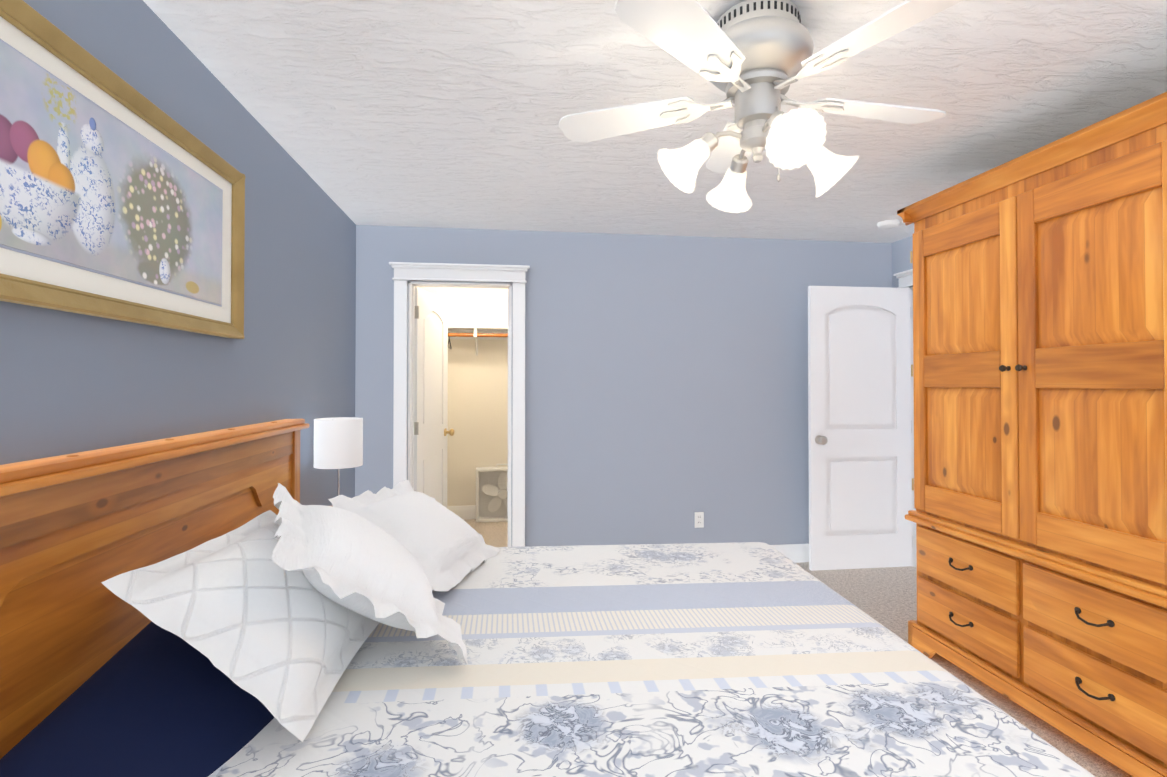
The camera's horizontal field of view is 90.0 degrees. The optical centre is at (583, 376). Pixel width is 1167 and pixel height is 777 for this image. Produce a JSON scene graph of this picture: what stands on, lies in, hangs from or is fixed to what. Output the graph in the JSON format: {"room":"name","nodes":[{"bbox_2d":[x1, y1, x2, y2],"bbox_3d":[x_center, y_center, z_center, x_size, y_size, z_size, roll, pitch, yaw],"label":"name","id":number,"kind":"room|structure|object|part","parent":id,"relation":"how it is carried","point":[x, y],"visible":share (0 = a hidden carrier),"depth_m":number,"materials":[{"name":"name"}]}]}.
{"room":"bedroom","nodes":[
{"label":"bedroom","id":0,"kind":"room"},
{"bbox_2d":[0,0,355,505],"bbox_3d":[-1.271,0.144,1.337,0.120,2.430,5.450,0,-1,-7],"label":"wall","id":1,"kind":"structure","parent":0,"point":[71,382],"depth_m":1.98,"materials":[{"name":"blue paint"}]},
{"bbox_2d":[0,0,245,338],"bbox_3d":[-1.201,-0.464,1.426,0.037,0.624,1.595,0,-1,-7],"label":"picture frame","id":2,"kind":"object","parent":1,"relation":"attached to","point":[121,199],"visible":1,"depth_m":1.47,"materials":[{"name":"gold metal"}]},
{"bbox_2d":[418,287,507,505],"bbox_3d":[-0.920,0.198,5.876,1.760,2.430,0.120,0,-1,-7],"label":"wall","id":3,"kind":"structure","parent":0,"point":[478,404],"depth_m":5.78,"materials":[{"name":"beige paint"}]},
{"bbox_2d":[447,505,475,519],"bbox_3d":[-0.971,1.344,5.787,1.640,0.135,0.016,0,-1,-7],"label":"baseboard","id":4,"kind":"structure","parent":3,"relation":"attached to","point":[466,512],"depth_m":5.74,"materials":[{"name":"white wood"}]},
{"bbox_2d":[448,325,507,355],"bbox_3d":[-0.942,-0.343,5.585,1.636,0.265,0.459,0,-1,-7],"label":"closet shelf","id":5,"kind":"object","parent":3,"relation":"attached to","point":[476,333],"visible":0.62,"depth_m":5.64,"materials":[{"name":"white wood"}]},
{"bbox_2d":[355,225,891,546],"bbox_3d":[0.406,0.179,4.306,4.220,2.430,0.120,0,-1,-7],"label":"wall","id":6,"kind":"structure","parent":0,"point":[666,387],"depth_m":4.25,"materials":[{"name":"blue paint"}]},
{"bbox_2d":[414,287,453,507],"bbox_3d":[-1.146,0.375,4.513,0.241,2.020,0.699,0,-1,-7],"label":"closet door","id":7,"kind":"structure","parent":6,"relation":"in","point":[431,431],"depth_m":4.47,"materials":[{"name":"white wood"}]},
{"bbox_2d":[389,262,529,546],"bbox_3d":[-0.866,0.305,4.118,0.960,2.174,0.167,0,-1,-7],"label":"trim","id":8,"kind":"structure","parent":6,"relation":"attached to","point":[408,277],"depth_m":4.09,"materials":[{"name":"white wood"}]},
{"bbox_2d":[695,512,703,527],"bbox_3d":[0.851,1.054,4.288,0.070,0.114,0.009,0,-1,-7],"label":"electrical outlet","id":9,"kind":"object","parent":6,"relation":"attached to","point":[699,519],"visible":1,"depth_m":4.29,"materials":[{"name":"white plastic"}]},
{"bbox_2d":[770,544,808,562],"bbox_3d":[0.987,1.327,4.300,2.825,0.135,0.016,0,-1,-7],"label":"baseboard","id":10,"kind":"structure","parent":6,"relation":"attached to","point":[797,553],"depth_m":4.36,"materials":[{"name":"white wood"}]},
{"bbox_2d":[143,0,1166,242],"bbox_3d":[1.326,-1.117,1.693,5.460,0.100,5.450,0,-1,-7],"label":"ceiling","id":11,"kind":"structure","parent":0,"point":[431,113],"depth_m":2.22,"materials":[{"name":"white paint"}]},
{"bbox_2d":[558,0,962,212],"bbox_3d":[0.553,-0.805,1.771,1.214,0.519,1.234,0,-1,-7],"label":"ceiling fan","id":12,"kind":"object","parent":11,"relation":"hanging from","point":[753,60],"visible":1,"depth_m":1.66,"materials":[{"name":"silver metal"}]},
{"bbox_2d":[877,220,899,228],"bbox_3d":[2.059,-1.021,3.942,0.136,0.038,0.136,0,-1,-7],"label":"smoke detector","id":13,"kind":"object","parent":11,"relation":"attached to","point":[888,224],"visible":1,"depth_m":3.90,"materials":[{"name":"white plastic"}]},
{"bbox_2d":[464,519,1132,776],"bbox_3d":[1.210,1.424,2.551,5.460,0.100,7.240,0,-1,-7],"label":"floor","id":14,"kind":"structure","parent":0,"point":[886,597],"depth_m":3.50,"materials":[{"name":"carpet"}]},
{"bbox_2d":[476,464,507,521],"bbox_3d":[-0.790,1.132,5.718,0.520,0.555,0.115,0,-1,-7],"label":"box fan","id":15,"kind":"object","parent":14,"relation":"on","point":[491,494],"visible":0.65,"depth_m":5.71,"materials":[{"name":"white plastic"}]},
{"bbox_2d":[0,419,1094,776],"bbox_3d":[-0.103,0.773,1.796,2.305,1.184,2.140,0,-1,-7],"label":"bed","id":16,"kind":"object","parent":14,"relation":"on","point":[218,603],"visible":1,"depth_m":1.39,"materials":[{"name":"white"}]},
{"bbox_3d":[-1.195,0.771,1.677,0.108,1.184,2.090,0,-1,-7],"label":"headboard","id":17,"kind":"part","parent":16,"relation":"part of","materials":[{"name":"brown wood"}]},
{"bbox_2d":[897,92,1166,776],"bbox_3d":[2.134,0.252,2.404,0.850,2.240,1.350,0,-1,-7],"label":"armoire","id":18,"kind":"object","parent":14,"relation":"on","point":[1038,516],"visible":1,"depth_m":2.19,"materials":[{"name":"brown wood"}]},
{"bbox_3d":[-1.149,1.044,3.027,0.525,0.670,0.450,0,-1,-7],"label":"nightstand","id":19,"kind":"object","parent":14,"relation":"on","visible":0},
{"bbox_2d":[314,417,362,495],"bbox_3d":[-1.273,0.464,3.032,0.236,0.489,0.236,0,-1,-7],"label":"lamp","id":20,"kind":"object","parent":19,"relation":"on","point":[338,443],"visible":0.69,"depth_m":2.94,"materials":[{"name":"white fabric"}]},
{"bbox_2d":[892,235,912,287],"bbox_3d":[2.798,0.150,1.841,0.120,2.430,5.390,0,-1,-7],"label":"wall","id":21,"kind":"structure","parent":0,"point":[902,249],"depth_m":4.41,"materials":[{"name":"blue paint"}]},
{"bbox_2d":[808,286,911,570],"bbox_3d":[2.008,0.366,4.226,0.786,2.030,0.182,0,-1,-7],"label":"room door","id":22,"kind":"structure","parent":21,"relation":"in","point":[859,423],"depth_m":4.21,"materials":[{"name":"white wood"}]},
{"bbox_2d":[893,269,916,566],"bbox_3d":[2.505,0.303,3.924,0.167,2.174,1.030,0,-1,-7],"label":"door frame","id":23,"kind":"structure","parent":21,"relation":"attached to","point":[905,278],"depth_m":4.29,"materials":[{"name":"white wood"}]}
]}

